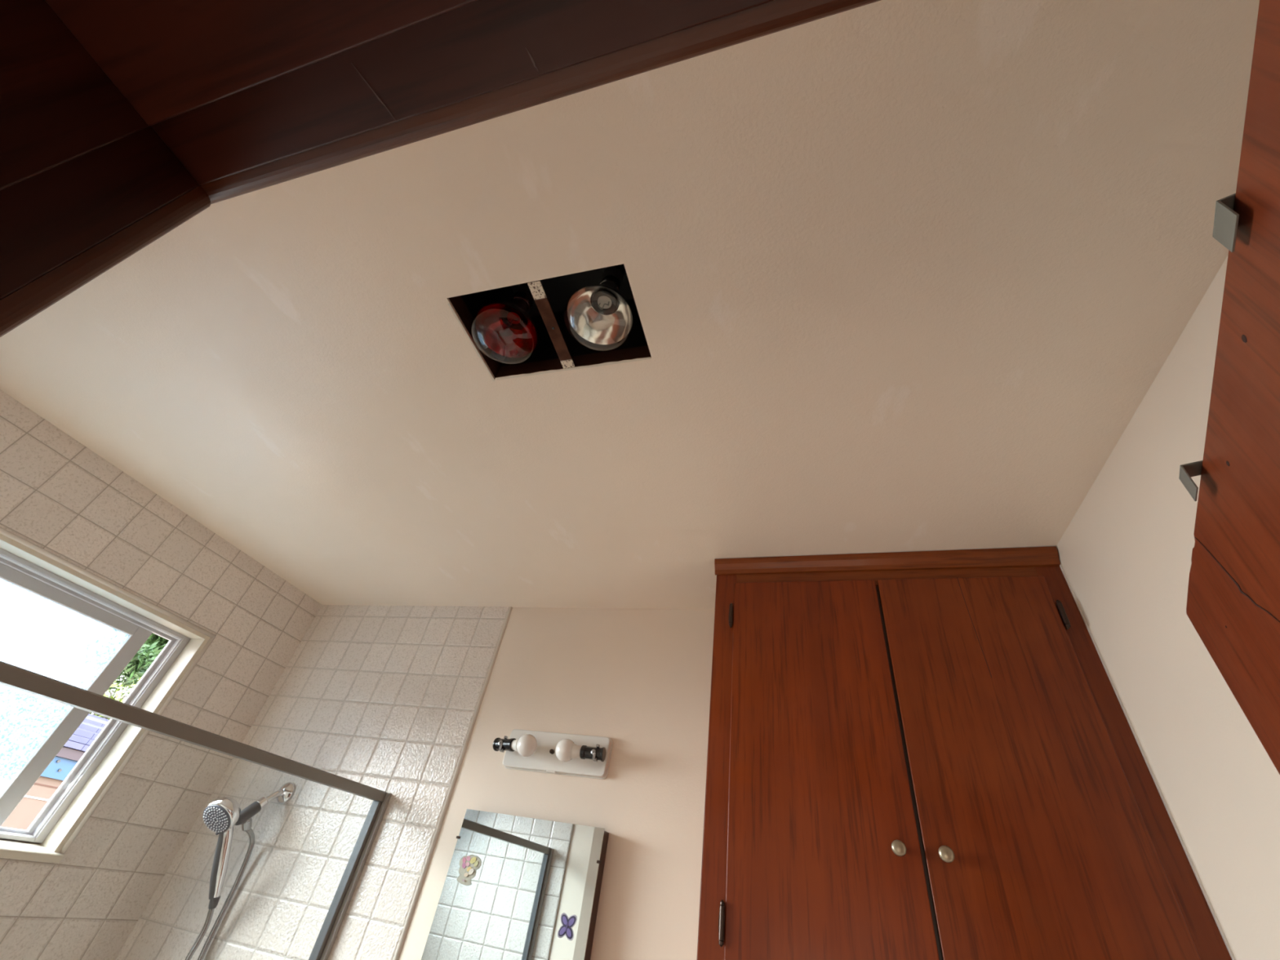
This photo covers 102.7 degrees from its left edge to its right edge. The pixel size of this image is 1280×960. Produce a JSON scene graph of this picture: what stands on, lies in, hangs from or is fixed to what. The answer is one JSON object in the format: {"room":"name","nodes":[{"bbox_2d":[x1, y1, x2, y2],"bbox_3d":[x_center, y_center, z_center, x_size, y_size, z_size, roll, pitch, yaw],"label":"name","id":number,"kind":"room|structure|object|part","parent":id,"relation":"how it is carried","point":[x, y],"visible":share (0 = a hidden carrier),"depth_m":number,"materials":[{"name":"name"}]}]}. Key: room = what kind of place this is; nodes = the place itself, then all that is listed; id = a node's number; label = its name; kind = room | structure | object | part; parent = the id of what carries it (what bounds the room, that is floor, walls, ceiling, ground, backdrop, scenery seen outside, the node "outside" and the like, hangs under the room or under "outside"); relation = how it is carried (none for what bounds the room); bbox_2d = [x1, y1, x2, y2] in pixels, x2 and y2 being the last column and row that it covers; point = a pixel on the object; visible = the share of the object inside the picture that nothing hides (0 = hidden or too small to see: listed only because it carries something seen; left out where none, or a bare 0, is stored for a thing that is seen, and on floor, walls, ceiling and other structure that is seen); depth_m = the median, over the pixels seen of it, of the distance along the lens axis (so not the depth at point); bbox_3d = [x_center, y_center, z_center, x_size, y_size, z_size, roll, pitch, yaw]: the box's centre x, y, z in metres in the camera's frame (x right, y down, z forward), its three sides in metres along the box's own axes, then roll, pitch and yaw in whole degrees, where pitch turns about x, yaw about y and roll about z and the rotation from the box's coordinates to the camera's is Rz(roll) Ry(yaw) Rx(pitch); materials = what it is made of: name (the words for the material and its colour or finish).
{"room":"bathroom","nodes":[
{"label":"bathroom","id":0,"kind":"room"},
{"bbox_2d":[0,389,322,959],"bbox_3d":[-1.830,0.924,0.850,0.145,2.440,1.710,-4,-41,17],"label":"wall","id":1,"kind":"structure","parent":0,"point":[60,500],"depth_m":1.57,"materials":[{"name":"tile"}]},
{"bbox_2d":[0,533,210,862],"bbox_3d":[-1.717,0.491,1.264,0.126,0.638,0.964,-4,-41,17],"label":"window","id":2,"kind":"structure","parent":1,"relation":"in","point":[58,622],"depth_m":1.48,"materials":[{"name":"white metal"}]},
{"bbox_3d":[-1.753,0.721,1.070,0.113,0.033,0.964,-4,-41,17],"label":"sill","id":3,"kind":"part","parent":2,"relation":"part of","materials":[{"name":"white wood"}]},
{"bbox_3d":[-1.774,0.463,1.259,0.003,0.482,0.688,-4,-41,17],"label":"pane","id":4,"kind":"part","parent":2,"relation":"part of","materials":[{"name":"clear glass"}]},
{"bbox_3d":[-1.774,0.465,1.257,0.024,0.544,0.778,-4,-41,17],"label":"sash","id":5,"kind":"part","parent":2,"relation":"part of","materials":[{"name":"white metal"}]},
{"bbox_2d":[115,604,715,959],"bbox_3d":[-0.308,1.428,1.118,2.838,2.440,0.128,-4,-41,17],"label":"wall","id":6,"kind":"structure","parent":0,"point":[411,704],"depth_m":1.59,"materials":[{"name":"paint"}]},
{"bbox_2d":[185,782,294,959],"bbox_3d":[-1.238,1.317,1.305,0.147,1.000,0.230,-8,-43,21],"label":"shower","id":7,"kind":"object","parent":6,"relation":"attached to","point":[220,815],"visible":1,"depth_m":1.49,"materials":[{"name":"silver metal"}]},
{"bbox_3d":[-1.226,1.214,1.472,0.024,0.031,0.027,-4,-41,17],"label":"handle","id":8,"kind":"part","parent":7,"relation":"part of","materials":[{"name":"grey plastic"}]},
{"bbox_3d":[-1.225,1.108,1.498,0.032,0.184,0.113,-4,-41,17],"label":"handle","id":9,"kind":"part","parent":7,"relation":"part of","materials":[{"name":"silver metal"}]},
{"bbox_3d":[-1.187,1.025,1.645,0.019,0.069,0.086,-4,-41,17],"label":"shower arm","id":10,"kind":"part","parent":7,"relation":"part of","materials":[{"name":"silver metal"}]},
{"bbox_3d":[-1.079,1.297,1.431,0.920,2.060,0.006,-4,-41,17],"label":"panel","id":11,"kind":"part","parent":6,"relation":"part of","materials":[{"name":"white tile"}]},
{"bbox_2d":[421,808,608,959],"bbox_3d":[-0.329,1.162,1.248,0.432,0.565,0.054,-4,-41,17],"label":"mirror","id":12,"kind":"object","parent":6,"relation":"attached to","point":[532,872],"visible":1,"depth_m":1.31,"materials":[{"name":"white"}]},
{"bbox_2d":[456,854,481,885],"bbox_3d":[-0.459,1.041,1.367,0.067,0.066,0.004,-4,-41,17],"label":"sticker","id":13,"kind":"object","parent":12,"relation":"attached to","point":[468,864],"visible":1,"depth_m":1.37,"materials":[{"name":"multicoloured"}]},
{"bbox_2d":[557,912,577,940],"bbox_3d":[-0.176,1.077,1.234,0.043,0.047,0.002,-4,-41,17],"label":"sticker","id":14,"kind":"object","parent":12,"relation":"attached to","point":[566,929],"visible":1,"depth_m":1.23,"materials":[{"name":"purple"}]},
{"bbox_2d":[493,728,613,779],"bbox_3d":[-0.270,0.795,1.516,0.356,0.112,0.113,-4,-41,17],"label":"vanity light","id":15,"kind":"object","parent":6,"relation":"attached to","point":[595,753],"depth_m":1.52,"materials":[{"name":"white ceramic"}]},
{"bbox_2d":[493,735,515,752],"bbox_3d":[-0.405,0.807,1.556,0.074,0.044,0.067,-4,-41,17],"label":"socket","id":16,"kind":"object","parent":15,"relation":"attached to","point":[501,744],"depth_m":1.54,"materials":[{"name":"black metal"}]},
{"bbox_3d":[-0.366,0.792,1.528,0.026,0.040,0.040,-13,-45,26],"label":"bulb","id":17,"kind":"part","parent":15,"relation":"part of","materials":[{"name":"white glass"}]},
{"bbox_3d":[-0.344,0.785,1.516,0.081,0.060,0.060,-4,-41,17],"label":"light bulb","id":18,"kind":"part","parent":15,"relation":"part of","materials":[{"name":"white glass"}]},
{"bbox_3d":[-0.207,0.785,1.486,0.080,0.060,0.060,-4,-41,17],"label":"light bulb","id":19,"kind":"part","parent":15,"relation":"part of","materials":[{"name":"white glass"}]},
{"bbox_3d":[-0.182,0.785,1.479,0.028,0.040,0.040,-4,-41,17],"label":"bulb","id":20,"kind":"part","parent":15,"relation":"part of","materials":[{"name":"white glass"}]},
{"bbox_2d":[579,744,605,761],"bbox_3d":[-0.133,0.791,1.475,0.070,0.044,0.063,-4,-41,17],"label":"socket","id":21,"kind":"object","parent":15,"relation":"attached to","point":[588,753],"depth_m":1.46,"materials":[{"name":"black metal"}]},
{"bbox_2d":[0,0,1259,609],"bbox_3d":[-0.354,-0.061,1.290,2.838,0.031,1.830,-4,-41,17],"label":"ceiling","id":22,"kind":"structure","parent":0,"point":[903,275],"depth_m":0.91,"materials":[{"name":"paint"}]},
{"bbox_2d":[448,263,651,377],"bbox_3d":[-0.149,-0.376,1.035,0.356,0.242,0.201,-4,-41,17],"label":"heat lamp housing","id":23,"kind":"object","parent":22,"relation":"attached to","point":[556,349],"visible":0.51,"depth_m":1.07,"materials":[{"name":"brown metal"}]},
{"bbox_2d":[471,288,537,364],"bbox_3d":[-0.255,-0.319,1.022,0.129,0.176,0.129,-4,-41,17],"label":"heat lamp bulb","id":24,"kind":"object","parent":23,"relation":"attached to","point":[505,332],"visible":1,"depth_m":0.96,"materials":[{"name":"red glass"}]},
{"bbox_2d":[517,280,542,300],"bbox_3d":[-0.237,-0.416,1.103,0.042,0.050,0.042,-4,-41,17],"label":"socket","id":25,"kind":"object","parent":23,"relation":"attached to","point":[525,286],"depth_m":1.08,"materials":[{"name":"black"}]},
{"bbox_2d":[563,272,633,351],"bbox_3d":[-0.069,-0.331,0.966,0.129,0.176,0.129,-4,-41,17],"label":"heat lamp bulb","id":26,"kind":"object","parent":23,"relation":"attached to","point":[599,313],"visible":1,"depth_m":0.98,"materials":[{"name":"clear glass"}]},
{"bbox_2d":[603,264,626,283],"bbox_3d":[-0.050,-0.428,1.048,0.042,0.050,0.042,-4,-41,17],"label":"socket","id":27,"kind":"object","parent":23,"relation":"attached to","point":[620,270],"depth_m":1.02,"materials":[{"name":"black"}]},
{"bbox_2d":[1056,256,1279,959],"bbox_3d":[0.756,0.753,0.073,0.120,2.440,1.710,-4,-41,17],"label":"wall","id":28,"kind":"structure","parent":0,"point":[1125,554],"depth_m":0.84,"materials":[{"name":"paint"}]},
{"bbox_3d":[-0.702,1.824,-0.283,2.838,0.050,1.830,-4,-41,17],"label":"floor","id":29,"kind":"structure","parent":0,"visible":0},
{"bbox_2d":[697,546,1231,959],"bbox_3d":[0.484,1.223,0.699,0.826,2.434,0.353,-5,-42,18],"label":"linen cabinet","id":30,"kind":"object","parent":29,"relation":"on","point":[917,755],"visible":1,"depth_m":1.02,"materials":[{"name":"brown wood"}]},
{"bbox_3d":[0.098,1.261,0.830,0.002,2.433,0.287,-5,-42,18],"label":"panel","id":31,"kind":"part","parent":30,"relation":"part of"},
{"bbox_3d":[0.324,0.869,0.878,0.360,1.564,0.012,-5,-42,18],"label":"door","id":32,"kind":"part","parent":30,"relation":"part of","materials":[{"name":"brown wood"}]},
{"bbox_2d":[715,545,1055,559],"bbox_3d":[0.608,0.193,1.357,0.826,0.001,0.004,-5,-42,18],"label":"trim","id":33,"kind":"structure","parent":30,"relation":"attached to","point":[1043,545],"depth_m":1.34,"materials":[{"name":"brown wood"}]},
{"bbox_3d":[0.614,0.242,1.347,0.714,0.084,0.011,-5,-42,18],"label":"rail","id":34,"kind":"part","parent":30,"relation":"part of","materials":[{"name":"brown wood"}]},
{"bbox_3d":[0.607,0.216,1.351,0.826,0.042,0.020,-5,-42,18],"label":"crown moulding","id":35,"kind":"part","parent":30,"relation":"part of","materials":[{"name":"brown wood"}]},
{"bbox_3d":[0.482,0.687,0.954,0.026,0.026,0.022,-5,-42,18],"label":"knob","id":36,"kind":"part","parent":30,"relation":"part of","materials":[{"name":"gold metal"}]},
{"bbox_3d":[0.556,0.680,0.930,0.026,0.026,0.022,-5,-42,18],"label":"knob","id":37,"kind":"part","parent":30,"relation":"part of","materials":[{"name":"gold metal"}]},
{"bbox_3d":[0.670,0.838,0.764,0.358,1.564,0.012,-5,-42,18],"label":"door","id":38,"kind":"part","parent":30,"relation":"part of","materials":[{"name":"brown wood"}]},
{"bbox_2d":[1059,561,1235,959],"bbox_3d":[0.917,0.641,0.849,0.003,1.239,0.004,-4,-41,17],"label":"trim","id":39,"kind":"structure","parent":30,"relation":"attached to","point":[1205,895],"depth_m":0.93,"materials":[{"name":"brown wood"}]},
{"bbox_3d":[-1.530,1.771,0.168,0.721,0.370,1.425,-4,-41,17],"label":"bathtub","id":40,"kind":"object","parent":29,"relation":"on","visible":0},
{"bbox_2d":[0,661,391,959],"bbox_3d":[-1.079,1.064,0.641,0.040,1.429,1.428,-4,-41,17],"label":"screen frame","id":41,"kind":"object","parent":40,"relation":"on","point":[11,676],"visible":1,"depth_m":1.20,"materials":[{"name":"grey metal"}]},
{"bbox_3d":[-0.985,0.531,1.088,0.030,0.027,1.426,-4,-41,17],"label":"rail","id":42,"kind":"part","parent":41,"relation":"part of","materials":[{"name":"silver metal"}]},
{"bbox_3d":[-0.905,1.528,1.138,0.024,1.402,0.026,-4,-41,17],"label":"post","id":43,"kind":"part","parent":41,"relation":"part of","materials":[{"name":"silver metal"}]},
{"bbox_3d":[-0.719,0.374,-0.054,2.578,2.440,0.275,-4,-41,17],"label":"wall","id":44,"kind":"structure","parent":0,"visible":0},
{"bbox_2d":[0,0,150,190],"bbox_3d":[-0.523,0.465,-0.308,0.012,2.035,0.128,-4,-41,17],"label":"trim","id":45,"kind":"structure","parent":44,"relation":"attached to","point":[58,106],"depth_m":0.32,"materials":[{"name":"brown wood"}]},
{"bbox_2d":[0,125,200,300],"bbox_3d":[-0.531,0.472,-0.282,0.020,2.055,0.172,-4,-41,17],"label":"trim","id":46,"kind":"structure","parent":44,"relation":"attached to","point":[49,218],"depth_m":0.34,"materials":[{"name":"brown wood"}]},
{"bbox_2d":[0,185,210,337],"bbox_3d":[-0.529,0.541,-0.215,0.062,2.037,0.016,-4,-41,17],"label":"trim","id":47,"kind":"structure","parent":44,"relation":"attached to","point":[29,300],"depth_m":0.35,"materials":[{"name":"brown wood"}]},
{"bbox_2d":[44,0,477,125],"bbox_3d":[-0.048,-0.326,0.234,0.685,0.012,0.128,-4,-41,17],"label":"trim","id":48,"kind":"structure","parent":44,"relation":"attached to","point":[169,59],"depth_m":0.33,"materials":[{"name":"brown wood"}]},
{"bbox_2d":[151,0,774,184],"bbox_3d":[-0.040,-0.324,0.259,0.709,0.020,0.172,-4,-41,17],"label":"trim","id":49,"kind":"structure","parent":44,"relation":"attached to","point":[479,47],"depth_m":0.34,"materials":[{"name":"brown wood"}]},
{"bbox_2d":[200,0,880,204],"bbox_3d":[-0.013,-0.281,0.340,0.834,0.062,0.016,-4,-41,17],"label":"trim","id":50,"kind":"structure","parent":44,"relation":"attached to","point":[776,15],"depth_m":0.33,"materials":[{"name":"brown wood"}]},
{"bbox_2d":[1186,0,1279,774],"bbox_3d":[0.380,0.721,-0.192,0.036,2.027,0.735,-19,-48,31],"label":"door","id":51,"kind":"structure","parent":44,"relation":"in","point":[1233,606],"depth_m":0.41,"materials":[{"name":"brown wood"}]},
{"bbox_2d":[1178,460,1202,501],"bbox_3d":[0.546,0.008,0.469,0.054,0.062,0.022,-19,-48,31],"label":"hook","id":52,"kind":"object","parent":51,"relation":"attached to","point":[1188,470],"visible":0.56,"depth_m":0.49,"materials":[{"name":"metal"}]},
{"bbox_3d":[0.527,0.004,0.492,0.001,0.028,0.022,-19,-48,31],"label":"plate","id":53,"kind":"part","parent":52,"relation":"part of","materials":[{"name":"metal"}]},
{"bbox_2d":[1212,193,1239,252],"bbox_3d":[0.394,-0.155,0.307,0.046,0.062,0.027,-19,-48,31],"label":"hook","id":54,"kind":"object","parent":51,"relation":"attached to","point":[1226,220],"visible":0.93,"depth_m":0.33,"materials":[{"name":"metal"}]},
{"label":"outside","id":55,"kind":"structure","parent":0,"visible":0},
{"bbox_3d":[-9.264,5.422,5.413,10.500,0.100,14.000,-4,-41,17],"label":"ground","id":56,"kind":"structure","parent":55,"visible":0},
{"bbox_2d":[0,713,109,830],"bbox_3d":[-6.449,3.463,4.627,2.580,2.672,5.791,-4,-41,17],"label":"house","id":57,"kind":"structure","parent":56,"relation":"on","point":[24,813],"depth_m":4.58,"materials":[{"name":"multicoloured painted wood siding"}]},
{"bbox_3d":[-5.261,2.569,4.579,0.070,0.155,0.780,-4,-41,17],"label":"blue panel","id":58,"kind":"part","parent":57,"relation":"part of","materials":[{"name":"blue"}]},
{"bbox_2d":[89,676,142,719],"bbox_3d":[-7.761,4.191,6.505,1.183,3.599,1.142,33,-44,-25],"label":"shrub","id":59,"kind":"object","parent":56,"relation":"on","point":[121,699],"visible":0.06,"depth_m":7.37,"materials":[{"name":"green plant"}]},
{"bbox_2d":[107,632,168,697],"bbox_3d":[-9.211,4.576,8.694,2.557,5.373,2.577,-4,-41,17],"label":"tree","id":60,"kind":"object","parent":56,"relation":"on","point":[144,657],"visible":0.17,"depth_m":9.02,"materials":[{"name":"green plant"}]}
]}

